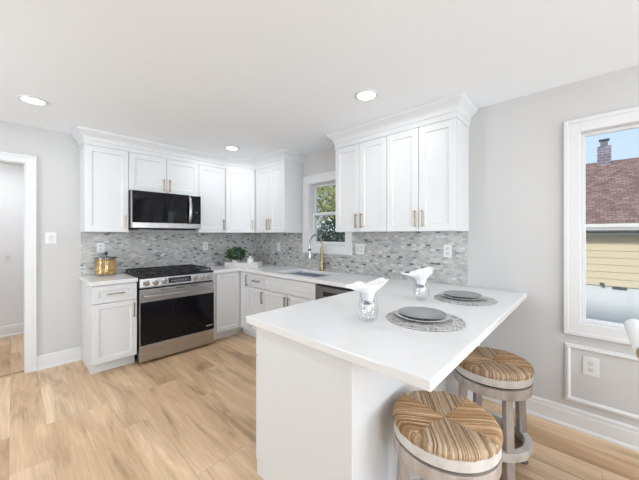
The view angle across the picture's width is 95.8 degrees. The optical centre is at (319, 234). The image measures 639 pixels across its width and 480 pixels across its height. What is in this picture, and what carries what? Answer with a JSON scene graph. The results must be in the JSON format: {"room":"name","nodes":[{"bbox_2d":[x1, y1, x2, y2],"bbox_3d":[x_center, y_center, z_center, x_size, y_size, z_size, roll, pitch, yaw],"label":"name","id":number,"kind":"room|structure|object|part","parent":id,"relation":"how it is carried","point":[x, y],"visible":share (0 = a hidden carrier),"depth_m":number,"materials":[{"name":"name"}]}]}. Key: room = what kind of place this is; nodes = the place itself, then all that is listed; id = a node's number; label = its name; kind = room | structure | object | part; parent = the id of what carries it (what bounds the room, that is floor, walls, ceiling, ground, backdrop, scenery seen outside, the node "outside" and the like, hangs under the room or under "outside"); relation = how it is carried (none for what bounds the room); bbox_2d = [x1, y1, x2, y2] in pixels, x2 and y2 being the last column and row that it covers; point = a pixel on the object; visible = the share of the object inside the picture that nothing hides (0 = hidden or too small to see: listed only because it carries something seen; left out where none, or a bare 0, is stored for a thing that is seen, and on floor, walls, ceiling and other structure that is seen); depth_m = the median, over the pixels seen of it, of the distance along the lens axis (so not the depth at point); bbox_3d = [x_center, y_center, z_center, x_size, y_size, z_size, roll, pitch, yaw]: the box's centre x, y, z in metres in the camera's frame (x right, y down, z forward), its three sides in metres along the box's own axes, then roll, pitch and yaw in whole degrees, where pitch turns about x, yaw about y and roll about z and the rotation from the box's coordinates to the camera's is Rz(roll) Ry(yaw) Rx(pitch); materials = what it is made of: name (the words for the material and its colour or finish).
{"room":"kitchen","nodes":[
{"label":"kitchen","id":0,"kind":"room"},
{"bbox_2d":[0,163,23,326],"bbox_3d":[-3.862,0.142,4.339,0.120,2.440,4.700,0,0,43],"label":"wall","id":1,"kind":"structure","parent":0,"point":[11,176],"depth_m":3.92,"materials":[{"name":"white paint"}]},
{"bbox_2d":[4,254,11,261],"bbox_3d":[-4.197,0.312,3.886,0.011,0.116,0.072,0,0,43],"label":"light switch","id":2,"kind":"object","parent":1,"relation":"attached to","point":[7,257],"visible":1,"depth_m":3.89,"materials":[{"name":"white plastic"}]},
{"bbox_2d":[0,323,23,337],"bbox_3d":[-4.355,1.292,3.705,0.030,0.140,2.800,0,0,43],"label":"baseboard","id":3,"kind":"structure","parent":1,"relation":"attached to","point":[16,329],"depth_m":3.90,"materials":[{"name":"white wood"}]},
{"bbox_2d":[0,121,188,355],"bbox_3d":[-2.652,0.142,3.202,0.120,2.440,4.700,0,0,43],"label":"wall","id":4,"kind":"structure","parent":0,"point":[59,286],"depth_m":3.01,"materials":[{"name":"grey paint"}]},
{"bbox_2d":[0,151,36,372],"bbox_3d":[-3.209,0.289,2.597,0.158,2.146,0.942,0,0,43],"label":"door frame","id":5,"kind":"structure","parent":4,"relation":"in","point":[29,162],"depth_m":2.85,"materials":[{"name":"white wood"}]},
{"bbox_2d":[45,232,56,243],"bbox_3d":[-2.772,0.033,2.979,0.011,0.116,0.086,0,0,43],"label":"light switch","id":6,"kind":"object","parent":4,"relation":"attached to","point":[50,237],"visible":1,"depth_m":2.98,"materials":[{"name":"white plastic"}]},
{"bbox_2d":[36,347,81,370],"bbox_3d":[-2.718,1.292,3.022,0.030,0.140,0.353,0,0,43],"label":"baseboard","id":7,"kind":"structure","parent":4,"relation":"attached to","point":[45,361],"depth_m":3.01,"materials":[{"name":"white wood"}]},
{"bbox_2d":[79,144,127,231],"bbox_3d":[-2.358,-0.477,3.164,0.357,0.893,0.382,0,0,43],"label":"upper cabinet","id":8,"kind":"object","parent":4,"relation":"attached to","point":[103,172],"visible":1,"depth_m":3.06,"materials":[{"name":"white wood"}]},
{"bbox_2d":[71,125,305,170],"bbox_3d":[-1.465,-1.001,3.608,2.605,0.154,0.765,0,0,-22],"label":"crown molding","id":9,"kind":"structure","parent":8,"relation":"on","point":[83,135],"depth_m":3.56,"materials":[{"name":"white wood"}]},
{"bbox_2d":[128,152,198,195],"bbox_3d":[-1.956,-0.712,3.591,0.357,0.423,0.786,0,0,43],"label":"upper cabinet","id":10,"kind":"object","parent":4,"relation":"attached to","point":[145,172],"visible":0.94,"depth_m":3.45,"materials":[{"name":"white wood"}]},
{"bbox_3d":[-1.990,-0.713,3.353,0.020,0.419,0.390,0,0,43],"label":"door","id":11,"kind":"part","parent":10,"relation":"part of","materials":[{"name":"white wood"}]},
{"bbox_2d":[128,190,200,229],"bbox_3d":[-1.915,-0.276,3.552,0.451,0.441,0.780,0,0,43],"label":"microwave","id":12,"kind":"object","parent":10,"relation":"attached to","point":[147,210],"visible":1,"depth_m":3.40,"materials":[{"name":"black metal"}]},
{"bbox_3d":[-2.069,-0.288,3.171,0.028,0.417,0.014,0,0,43],"label":"trim","id":13,"kind":"part","parent":12,"relation":"part of","materials":[{"name":"silver metal"}]},
{"bbox_3d":[-1.802,-0.109,3.455,0.028,0.060,0.763,0,0,43],"label":"trim","id":14,"kind":"part","parent":12,"relation":"part of","materials":[{"name":"silver metal"}]},
{"bbox_3d":[-1.611,-0.313,3.596,0.068,0.333,0.036,0,0,43],"label":"door handle","id":15,"kind":"part","parent":12,"relation":"part of","materials":[{"name":"silver metal"}]},
{"bbox_3d":[-1.720,-0.713,3.640,0.020,0.419,0.390,0,0,43],"label":"door","id":16,"kind":"part","parent":10,"relation":"part of","materials":[{"name":"white wood"}]},
{"bbox_2d":[81,232,252,275],"bbox_3d":[-1.853,0.209,3.957,0.010,0.476,2.206,0,0,43],"label":"backsplash","id":17,"kind":"structure","parent":4,"relation":"attached to","point":[131,249],"depth_m":3.71,"materials":[{"name":"tile"}]},
{"bbox_2d":[97,243,104,252],"bbox_3d":[-2.483,0.147,3.274,0.007,0.116,0.072,0,0,43],"label":"wall outlet","id":18,"kind":"object","parent":17,"relation":"attached to","point":[100,246],"visible":0.92,"depth_m":3.27,"materials":[{"name":"white plastic"}]},
{"bbox_2d":[203,242,207,249],"bbox_3d":[-1.646,0.162,4.164,0.007,0.116,0.072,0,0,43],"label":"wall outlet","id":19,"kind":"object","parent":17,"relation":"attached to","point":[205,244],"visible":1,"depth_m":4.16,"materials":[{"name":"white plastic"}]},
{"bbox_2d":[189,165,224,232],"bbox_3d":[-1.558,-0.477,4.015,0.357,0.893,0.372,0,0,43],"label":"upper cabinet","id":20,"kind":"object","parent":4,"relation":"attached to","point":[211,179],"visible":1,"depth_m":3.92,"materials":[{"name":"white wood"}]},
{"bbox_2d":[224,169,255,232],"bbox_3d":[-1.123,-0.477,4.323,0.568,0.893,0.669,0,0,43],"label":"upper cabinet","id":21,"kind":"object","parent":4,"relation":"attached to","point":[240,185],"visible":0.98,"depth_m":4.09,"materials":[{"name":"white wood"}]},
{"bbox_2d":[0,0,638,157],"bbox_3d":[-0.732,-1.148,1.398,9.150,0.140,4.700,0,0,43],"label":"ceiling","id":22,"kind":"structure","parent":0,"point":[257,77],"depth_m":1.78,"materials":[{"name":"white paint"}]},
{"bbox_2d":[17,95,48,105],"bbox_3d":[-2.291,-1.073,2.309,0.184,0.010,0.184,0,0,43],"label":"recessed light","id":23,"kind":"object","parent":22,"relation":"in","point":[29,99],"visible":1,"depth_m":2.30,"materials":[{"name":"white plastic"}]},
{"bbox_2d":[224,146,239,150],"bbox_3d":[-1.086,-1.073,3.582,0.184,0.010,0.184,0,0,43],"label":"recessed light","id":24,"kind":"object","parent":22,"relation":"in","point":[233,148],"visible":1,"depth_m":3.58,"materials":[{"name":"white plastic"}]},
{"bbox_2d":[354,89,378,100],"bbox_3d":[0.362,-1.073,2.224,0.184,0.010,0.184,0,0,43],"label":"recessed light","id":25,"kind":"object","parent":22,"relation":"in","point":[366,94],"visible":1,"depth_m":2.21,"materials":[{"name":"white plastic"}]},
{"bbox_2d":[0,332,638,479],"bbox_3d":[-0.732,1.422,1.398,9.150,0.120,4.700,0,0,43],"label":"floor","id":26,"kind":"structure","parent":0,"point":[190,414],"depth_m":2.07,"materials":[{"name":"brown wood"}]},
{"bbox_2d":[0,370,23,376],"bbox_3d":[-3.216,1.359,2.603,0.030,0.006,0.768,0,0,43],"label":"trim","id":27,"kind":"structure","parent":26,"relation":"on","point":[22,370],"depth_m":2.82,"materials":[{"name":"brown wood"}]},
{"bbox_2d":[82,282,136,374],"bbox_3d":[-2.246,0.924,3.080,0.633,0.873,0.372,0,0,43],"label":"base cabinet","id":28,"kind":"object","parent":26,"relation":"on","point":[109,312],"visible":1,"depth_m":2.89,"materials":[{"name":"white wood"}]},
{"bbox_2d":[79,273,137,285],"bbox_3d":[-2.255,0.467,3.073,0.633,0.038,0.400,0,0,43],"label":"countertop","id":29,"kind":"structure","parent":28,"relation":"on","point":[90,280],"depth_m":2.96,"materials":[{"name":"stone"}]},
{"bbox_2d":[94,252,116,258],"bbox_3d":[-2.369,0.316,3.197,0.212,0.262,0.212,0,0,43],"label":"storage jar","id":30,"kind":"object","parent":29,"relation":"on","point":[104,253],"visible":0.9,"depth_m":3.16,"materials":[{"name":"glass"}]},
{"bbox_2d":[95,259,115,274],"bbox_3d":[-2.367,0.351,3.198,0.184,0.179,0.184,0,0,12],"label":"pasta","id":31,"kind":"object","parent":30,"relation":"in","point":[104,266],"visible":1,"depth_m":3.14,"materials":[{"name":"yellow food"}]},
{"bbox_3d":[-2.369,0.246,3.197,0.212,0.023,0.212,0,0,43],"label":"lid","id":32,"kind":"part","parent":30,"relation":"part of","materials":[{"name":"silver metal"}]},
{"bbox_3d":[-2.045,0.583,2.891,0.020,0.166,0.370,0,0,43],"label":"drawer","id":33,"kind":"part","parent":28,"relation":"part of","materials":[{"name":"white wood"}]},
{"bbox_3d":[-2.045,0.960,2.891,0.020,0.573,0.370,0,0,43],"label":"door","id":34,"kind":"part","parent":28,"relation":"part of","materials":[{"name":"white wood"}]},
{"bbox_2d":[123,264,213,362],"bbox_3d":[-1.801,0.882,3.488,0.703,0.957,0.810,0,0,43],"label":"gas range","id":35,"kind":"object","parent":26,"relation":"on","point":[175,303],"visible":0.99,"depth_m":3.25,"materials":[{"name":"silver metal"}]},
{"bbox_3d":[-1.815,0.510,3.027,0.040,0.066,0.066,0,0,43],"label":"knob","id":36,"kind":"part","parent":35,"relation":"part of","materials":[{"name":"silver metal"}]},
{"bbox_2d":[123,268,212,278],"bbox_3d":[-1.826,0.452,3.511,0.635,0.021,0.810,0,0,43],"label":"cooktop","id":37,"kind":"object","parent":35,"relation":"in","point":[197,272],"depth_m":3.33,"materials":[{"name":"black metal"}]},
{"bbox_3d":[-1.602,1.248,3.301,0.041,0.168,0.806,0,0,43],"label":"storage drawer","id":38,"kind":"part","parent":35,"relation":"part of","materials":[{"name":"silver metal"}]},
{"bbox_3d":[-1.601,0.867,3.300,0.043,0.580,0.806,0,0,43],"label":"oven door","id":39,"kind":"part","parent":35,"relation":"part of","materials":[{"name":"black glass"}]},
{"bbox_3d":[-1.600,0.511,3.299,0.048,0.095,0.808,0,0,43],"label":"control panel","id":40,"kind":"part","parent":35,"relation":"part of","materials":[{"name":"silver metal"}]},
{"bbox_3d":[-1.565,0.649,3.266,0.055,0.026,0.750,0,0,43],"label":"oven handle","id":41,"kind":"part","parent":35,"relation":"part of","materials":[{"name":"silver metal"}]},
{"bbox_2d":[213,271,254,339],"bbox_3d":[-1.138,0.924,4.121,0.822,0.873,0.982,0,0,43],"label":"base cabinet","id":42,"kind":"object","parent":26,"relation":"on","point":[231,289],"visible":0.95,"depth_m":3.80,"materials":[{"name":"white wood"}]},
{"bbox_3d":[-1.201,0.873,3.789,0.020,0.747,0.333,0,0,43],"label":"door","id":43,"kind":"part","parent":42,"relation":"part of","materials":[{"name":"white wood"}]},
{"bbox_3d":[-0.987,0.873,3.839,0.210,0.747,0.020,0,0,43],"label":"door","id":44,"kind":"part","parent":42,"relation":"part of","materials":[{"name":"white wood"}]},
{"bbox_2d":[205,263,526,391],"bbox_3d":[-0.380,0.467,2.824,3.706,0.038,1.835,0,0,43],"label":"countertop","id":45,"kind":"structure","parent":42,"relation":"on","point":[332,325],"depth_m":1.46,"materials":[{"name":"stone"}]},
{"bbox_2d":[225,261,261,267],"bbox_3d":[-1.054,0.410,4.007,0.484,0.074,0.177,0,0,10],"label":"wooden tray","id":46,"kind":"object","parent":45,"relation":"on","point":[231,264],"visible":0.99,"depth_m":3.93,"materials":[{"name":"white wood"}]},
{"bbox_2d":[224,246,246,262],"bbox_3d":[-1.166,0.293,4.031,0.311,0.286,0.304,0,0,43],"label":"potted plant","id":47,"kind":"object","parent":46,"relation":"on","point":[235,259],"visible":0.99,"depth_m":3.98,"materials":[{"name":"green plant"}]},
{"bbox_2d":[247,256,253,262],"bbox_3d":[-0.955,0.361,3.993,0.088,0.150,0.088,0,0,43],"label":"canister","id":48,"kind":"object","parent":46,"relation":"on","point":[249,260],"visible":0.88,"depth_m":3.97,"materials":[{"name":"white ceramic"}]},
{"bbox_2d":[288,272,327,276],"bbox_3d":[-0.142,0.579,3.420,0.684,0.186,0.429,0,0,43],"label":"sink","id":49,"kind":"object","parent":45,"relation":"in","point":[295,273],"visible":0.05,"depth_m":3.68,"materials":[{"name":"silver metal"}]},
{"bbox_2d":[308,234,325,270],"bbox_3d":[-0.028,0.219,3.521,0.099,0.457,0.261,0,0,43],"label":"faucet","id":50,"kind":"object","parent":45,"relation":"on","point":[322,263],"visible":1,"depth_m":3.58,"materials":[{"name":"gold metal"}]},
{"bbox_3d":[-0.045,0.073,3.530,0.023,0.166,0.233,0,0,43],"label":"spout","id":51,"kind":"part","parent":50,"relation":"part of","materials":[{"name":"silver metal"}]},
{"bbox_2d":[357,293,378,321],"bbox_3d":[0.255,0.372,1.513,0.110,0.150,0.110,0,0,43],"label":"drinking glass","id":52,"kind":"object","parent":45,"relation":"on","point":[376,293],"visible":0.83,"depth_m":1.50,"materials":[{"name":"clear glass"}]},
{"bbox_2d":[345,277,388,311],"bbox_3d":[0.243,0.315,1.512,0.237,0.167,0.159,0,0,5],"label":"napkin","id":53,"kind":"object","parent":52,"relation":"in","point":[367,290],"visible":1,"depth_m":1.50,"materials":[{"name":"white fabric"}]},
{"bbox_2d":[386,311,465,330],"bbox_3d":[0.555,0.444,1.526,0.392,0.006,0.392,0,0,43],"label":"placemat","id":54,"kind":"object","parent":45,"relation":"on","point":[454,323],"visible":0.51,"depth_m":1.44,"materials":[{"name":"grey wicker"}]},
{"bbox_2d":[395,309,450,321],"bbox_3d":[0.550,0.432,1.547,0.280,0.018,0.280,0,0,43],"label":"dinner plate","id":55,"kind":"object","parent":54,"relation":"on","point":[397,312],"visible":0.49,"depth_m":1.48,"materials":[{"name":"grey ceramic"}]},
{"bbox_2d":[399,307,446,318],"bbox_3d":[0.550,0.422,1.547,0.242,0.017,0.242,0,0,43],"label":"salad plate","id":56,"kind":"object","parent":55,"relation":"on","point":[415,312],"visible":1,"depth_m":1.56,"materials":[{"name":"grey ceramic"}]},
{"bbox_2d":[434,294,496,305],"bbox_3d":[1.010,0.444,2.010,0.392,0.006,0.392,0,0,43],"label":"placemat","id":57,"kind":"object","parent":45,"relation":"on","point":[486,301],"visible":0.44,"depth_m":1.91,"materials":[{"name":"grey wicker"}]},
{"bbox_2d":[441,292,484,299],"bbox_3d":[1.005,0.432,2.031,0.280,0.018,0.280,0,0,43],"label":"dinner plate","id":58,"kind":"object","parent":57,"relation":"on","point":[442,293],"visible":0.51,"depth_m":1.97,"materials":[{"name":"grey ceramic"}]},
{"bbox_2d":[444,290,481,297],"bbox_3d":[1.005,0.422,2.031,0.242,0.017,0.242,0,0,43],"label":"salad plate","id":59,"kind":"object","parent":58,"relation":"on","point":[455,293],"visible":1,"depth_m":2.06,"materials":[{"name":"grey ceramic"}]},
{"bbox_3d":[0.703,0.372,1.997,0.110,0.150,0.110,0,0,43],"label":"drinking glass","id":60,"kind":"object","parent":45,"relation":"on","visible":0},
{"bbox_2d":[401,266,432,292],"bbox_3d":[0.692,0.312,2.001,0.240,0.174,0.150,0,0,-13],"label":"napkin","id":61,"kind":"object","parent":60,"relation":"in","point":[422,274],"visible":1,"depth_m":1.98,"materials":[{"name":"white fabric"}]},
{"bbox_2d":[249,273,265,337],"bbox_3d":[-0.601,0.924,3.855,0.322,0.873,0.633,0,0,43],"label":"base cabinet","id":62,"kind":"object","parent":26,"relation":"on","point":[256,281],"visible":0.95,"depth_m":3.66,"materials":[{"name":"white wood"}]},
{"bbox_3d":[-0.790,0.583,3.653,0.320,0.166,0.020,0,0,43],"label":"drawer","id":63,"kind":"part","parent":62,"relation":"part of","materials":[{"name":"white wood"}]},
{"bbox_3d":[-0.790,0.960,3.653,0.320,0.573,0.020,0,0,43],"label":"door","id":64,"kind":"part","parent":62,"relation":"part of","materials":[{"name":"white wood"}]},
{"bbox_2d":[264,275,316,311],"bbox_3d":[-0.163,0.924,3.444,0.872,0.873,0.633,0,0,43],"label":"base cabinet","id":65,"kind":"object","parent":26,"relation":"on","point":[279,292],"visible":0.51,"depth_m":3.26,"materials":[{"name":"white wood"}]},
{"bbox_3d":[-0.512,0.960,3.392,0.433,0.573,0.020,0,0,43],"label":"door","id":66,"kind":"part","parent":65,"relation":"part of","materials":[{"name":"white wood"}]},
{"bbox_3d":[-0.194,0.960,3.093,0.433,0.573,0.020,0,0,43],"label":"door","id":67,"kind":"part","parent":65,"relation":"part of","materials":[{"name":"white wood"}]},
{"bbox_2d":[316,283,354,299],"bbox_3d":[0.377,0.927,2.942,0.590,0.866,0.590,0,0,43],"label":"dishwasher","id":68,"kind":"object","parent":26,"relation":"on","point":[322,291],"visible":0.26,"depth_m":2.82,"materials":[{"name":"black"}]},
{"bbox_3d":[0.176,0.584,2.729,0.390,0.045,0.004,0,0,43],"label":"pocket handle","id":69,"kind":"part","parent":68,"relation":"part of","materials":[{"name":"black"}]},
{"bbox_2d":[256,327,479,479],"bbox_3d":[0.489,0.924,2.032,0.700,0.873,1.798,0,0,43],"label":"base cabinet","id":70,"kind":"object","parent":26,"relation":"on","point":[320,415],"visible":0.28,"depth_m":1.31,"materials":[{"name":"white wood"}]},
{"bbox_3d":[-0.155,0.960,1.797,0.024,0.573,0.552,0,0,43],"label":"door","id":71,"kind":"part","parent":70,"relation":"part of","materials":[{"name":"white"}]},
{"bbox_3d":[-0.100,0.924,1.366,0.646,0.873,0.020,0,0,43],"label":"panel","id":72,"kind":"part","parent":70,"relation":"part of","materials":[{"name":"white wood"}]},
{"bbox_3d":[0.744,0.924,1.807,0.019,0.873,1.778,0,0,43],"label":"panel","id":73,"kind":"part","parent":70,"relation":"part of","materials":[{"name":"white wood"}]},
{"bbox_2d":[392,390,502,479],"bbox_3d":[0.517,1.052,1.198,0.415,0.618,0.415,0,0,17],"label":"bar stool","id":74,"kind":"object","parent":26,"relation":"on","point":[439,435],"visible":0.98,"depth_m":1.09,"materials":[{"name":"brown"}]},
{"bbox_3d":[0.345,1.091,1.208,0.059,0.505,0.042,0,0,3],"label":"leg","id":75,"kind":"part","parent":74,"relation":"part of","materials":[{"name":"grey wood"}]},
{"bbox_2d":[454,346,533,479],"bbox_3d":[1.038,1.052,1.744,0.415,0.618,0.415,0,0,17],"label":"bar stool","id":76,"kind":"object","parent":26,"relation":"on","point":[497,374],"visible":0.77,"depth_m":1.60,"materials":[{"name":"brown wood"}]},
{"bbox_3d":[0.866,1.091,1.754,0.059,0.505,0.042,0,0,3],"label":"leg","id":77,"kind":"part","parent":76,"relation":"part of","materials":[{"name":"grey wood"}]},
{"bbox_3d":[1.048,1.091,1.916,0.042,0.505,0.059,0,0,3],"label":"leg","id":78,"kind":"part","parent":76,"relation":"part of","materials":[{"name":"grey wood"}]},
{"bbox_3d":[1.038,0.764,1.744,0.416,0.042,0.416,0,0,43],"label":"rush seat","id":79,"kind":"part","parent":76,"relation":"part of","materials":[{"name":"brown wicker"}]},
{"bbox_3d":[1.029,1.091,1.571,0.042,0.505,0.059,0,0,3],"label":"leg","id":80,"kind":"part","parent":76,"relation":"part of","materials":[{"name":"grey wood"}]},
{"bbox_3d":[1.211,1.091,1.734,0.059,0.505,0.042,0,0,3],"label":"leg","id":81,"kind":"part","parent":76,"relation":"part of","materials":[{"name":"grey wood"}]},
{"bbox_2d":[624,319,638,358],"bbox_3d":[1.568,0.886,1.081,0.564,0.949,0.492,0,0,43],"label":"dining chair","id":82,"kind":"object","parent":26,"relation":"on","point":[631,326],"visible":1,"depth_m":1.25,"materials":[{"name":"white fabric"}]},
{"bbox_2d":[303,65,638,427],"bbox_3d":[1.511,0.142,2.411,7.270,2.440,0.150,0,0,43],"label":"wall","id":83,"kind":"structure","parent":0,"point":[515,235],"depth_m":2.18,"materials":[{"name":"grey paint"}]},
{"bbox_2d":[256,163,302,232],"bbox_3d":[-0.582,-0.477,4.028,0.645,0.893,0.357,0,0,43],"label":"upper cabinet","id":84,"kind":"object","parent":83,"relation":"attached to","point":[278,187],"visible":1,"depth_m":3.85,"materials":[{"name":"white wood"}]},
{"bbox_3d":[-0.794,-0.478,4.037,0.319,0.889,0.020,0,0,43],"label":"door","id":85,"kind":"part","parent":84,"relation":"part of","materials":[{"name":"white wood"}]},
{"bbox_3d":[-0.558,-0.478,3.816,0.319,0.889,0.020,0,0,43],"label":"door","id":86,"kind":"part","parent":84,"relation":"part of","materials":[{"name":"white wood"}]},
{"bbox_2d":[302,171,351,255],"bbox_3d":[0.129,-0.272,3.694,0.830,1.023,0.174,0,0,43],"label":"window","id":87,"kind":"structure","parent":83,"relation":"in","point":[310,184],"depth_m":3.85,"materials":[{"name":"white wood"}]},
{"bbox_3d":[0.156,-0.460,3.722,0.604,0.420,0.025,0,0,43],"label":"sash","id":88,"kind":"part","parent":87,"relation":"part of","materials":[{"name":"white"}]},
{"bbox_3d":[0.137,-0.084,3.702,0.604,0.420,0.028,0,0,43],"label":"sash","id":89,"kind":"part","parent":87,"relation":"part of","materials":[{"name":"white wood"}]},
{"bbox_2d":[253,231,466,285],"bbox_3d":[0.095,0.209,3.632,3.272,0.476,0.010,0,0,43],"label":"backsplash","id":90,"kind":"structure","parent":83,"relation":"attached to","point":[386,254],"depth_m":3.06,"materials":[{"name":"tile"}]},
{"bbox_2d":[356,244,363,253],"bbox_3d":[0.458,0.162,3.277,0.118,0.116,0.011,0,0,43],"label":"light switch","id":91,"kind":"object","parent":90,"relation":"attached to","point":[359,247],"visible":1,"depth_m":3.27,"materials":[{"name":"white plastic"}]},
{"bbox_2d":[444,245,451,257],"bbox_3d":[1.162,0.147,2.617,0.072,0.116,0.007,0,0,43],"label":"wall outlet","id":92,"kind":"object","parent":90,"relation":"attached to","point":[447,248],"visible":1,"depth_m":2.61,"materials":[{"name":"white plastic"}]},
{"bbox_2d":[336,136,387,231],"bbox_3d":[0.500,-0.477,3.011,0.621,0.893,0.357,0,0,43],"label":"upper cabinet","id":93,"kind":"object","parent":83,"relation":"attached to","point":[361,168],"visible":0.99,"depth_m":2.87,"materials":[{"name":"white wood"}]},
{"bbox_3d":[0.291,-0.478,3.017,0.307,0.889,0.020,0,0,43],"label":"door","id":94,"kind":"part","parent":93,"relation":"part of","materials":[{"name":"white wood"}]},
{"bbox_3d":[0.365,-0.140,2.914,0.012,0.145,0.031,0,0,43],"label":"handle","id":95,"kind":"part","parent":93,"relation":"part of","materials":[{"name":"gold metal"}]},
{"bbox_3d":[0.518,-0.478,2.804,0.307,0.889,0.020,0,0,43],"label":"door","id":96,"kind":"part","parent":93,"relation":"part of","materials":[{"name":"white wood"}]},
{"bbox_2d":[327,92,477,149],"bbox_3d":[0.713,-1.001,2.786,1.373,0.154,0.393,0,0,43],"label":"crown molding","id":97,"kind":"structure","parent":93,"relation":"on","point":[458,105],"depth_m":2.50,"materials":[{"name":"white wood"}]},
{"bbox_2d":[387,118,468,231],"bbox_3d":[0.952,-0.477,2.586,0.616,0.893,0.357,0,0,43],"label":"upper cabinet","id":98,"kind":"object","parent":83,"relation":"attached to","point":[428,165],"visible":1,"depth_m":2.43,"materials":[{"name":"white wood"}]},
{"bbox_3d":[0.744,-0.478,2.591,0.305,0.889,0.020,0,0,43],"label":"door","id":99,"kind":"part","parent":98,"relation":"part of","materials":[{"name":"white wood"}]},
{"bbox_3d":[0.864,-0.140,2.445,0.012,0.145,0.031,0,0,43],"label":"handle","id":100,"kind":"part","parent":98,"relation":"part of","materials":[{"name":"gold metal"}]},
{"bbox_3d":[0.970,-0.478,2.379,0.305,0.889,0.020,0,0,43],"label":"door","id":101,"kind":"part","parent":98,"relation":"part of","materials":[{"name":"white wood"}]},
{"bbox_2d":[482,395,638,451],"bbox_3d":[2.677,1.292,1.192,3.600,0.140,0.030,0,0,43],"label":"baseboard","id":102,"kind":"structure","parent":83,"relation":"attached to","point":[616,432],"depth_m":1.99,"materials":[{"name":"white wood"}]},
{"bbox_2d":[583,356,598,377],"bbox_3d":[1.858,0.904,1.976,0.082,0.126,0.007,0,0,43],"label":"wall outlet","id":103,"kind":"object","parent":83,"relation":"attached to","point":[590,365],"visible":1,"depth_m":1.97,"materials":[{"name":"white plastic"}]},
{"bbox_2d":[587,361,593,366],"bbox_3d":[1.856,0.883,1.974,0.033,0.029,0.002,0,0,43],"label":"socket","id":104,"kind":"object","parent":103,"relation":"attached to","point":[589,363],"depth_m":1.97,"materials":[{"name":"grey plastic"}]},
{"bbox_2d":[587,367,593,372],"bbox_3d":[1.856,0.925,1.974,0.033,0.029,0.002,0,0,43],"label":"socket","id":105,"kind":"object","parent":103,"relation":"attached to","point":[589,369],"depth_m":1.97,"materials":[{"name":"grey plastic"}]},
{"bbox_2d":[564,106,638,344],"bbox_3d":[2.217,-0.053,1.731,1.140,1.510,0.174,0,0,43],"label":"window","id":106,"kind":"structure","parent":83,"relation":"in","point":[576,131],"depth_m":2.02,"materials":[{"name":"white wood"}]},
{"bbox_3d":[2.213,-0.374,1.727,0.956,0.685,0.025,0,0,43],"label":"sash","id":107,"kind":"part","parent":106,"relation":"part of","materials":[{"name":"white"}]},
{"bbox_3d":[2.193,0.267,1.706,0.956,0.685,0.028,0,0,43],"label":"sash","id":108,"kind":"part","parent":106,"relation":"part of","materials":[{"name":"white"}]},
{"bbox_2d":[565,342,638,420],"bbox_3d":[2.171,0.974,1.676,1.140,0.404,0.017,0,0,43],"label":"trim","id":109,"kind":"structure","parent":83,"relation":"attached to","point":[568,346],"depth_m":1.98,"materials":[{"name":"white wood"}]},
{"label":"outside","id":110,"kind":"structure","parent":0,"visible":0},
{"bbox_3d":[12.652,1.782,19.395,60.000,0.200,39.840,0,0,43],"label":"ground","id":111,"kind":"structure","parent":110,"visible":0},
{"bbox_2d":[317,185,335,231],"bbox_3d":[0.720,-0.626,12.936,4.786,4.722,3.591,0,0,43],"label":"leafy tree","id":112,"kind":"object","parent":111,"relation":"on","point":[330,205],"visible":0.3,"depth_m":12.42,"materials":[{"name":"green plant"}]},
{"bbox_2d":[317,220,344,241],"bbox_3d":[0.290,0.644,8.443,3.127,2.182,1.832,0,0,37],"label":"shrub","id":113,"kind":"object","parent":111,"relation":"on","point":[335,235],"visible":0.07,"depth_m":8.08,"materials":[{"name":"green plant"}]},
{"bbox_2d":[586,138,638,322],"bbox_3d":[10.239,-0.404,5.001,12.400,4.169,6.720,0,0,43],"label":"house","id":114,"kind":"structure","parent":111,"relation":"on","point":[612,187],"depth_m":5.54,"materials":[{"name":"beige"}]},
{"bbox_2d":[612,287,626,289],"bbox_3d":[5.571,0.993,5.358,0.190,0.033,0.031,0,0,43],"label":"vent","id":115,"kind":"object","parent":114,"relation":"attached to","point":[613,288],"depth_m":5.36,"materials":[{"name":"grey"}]}
]}

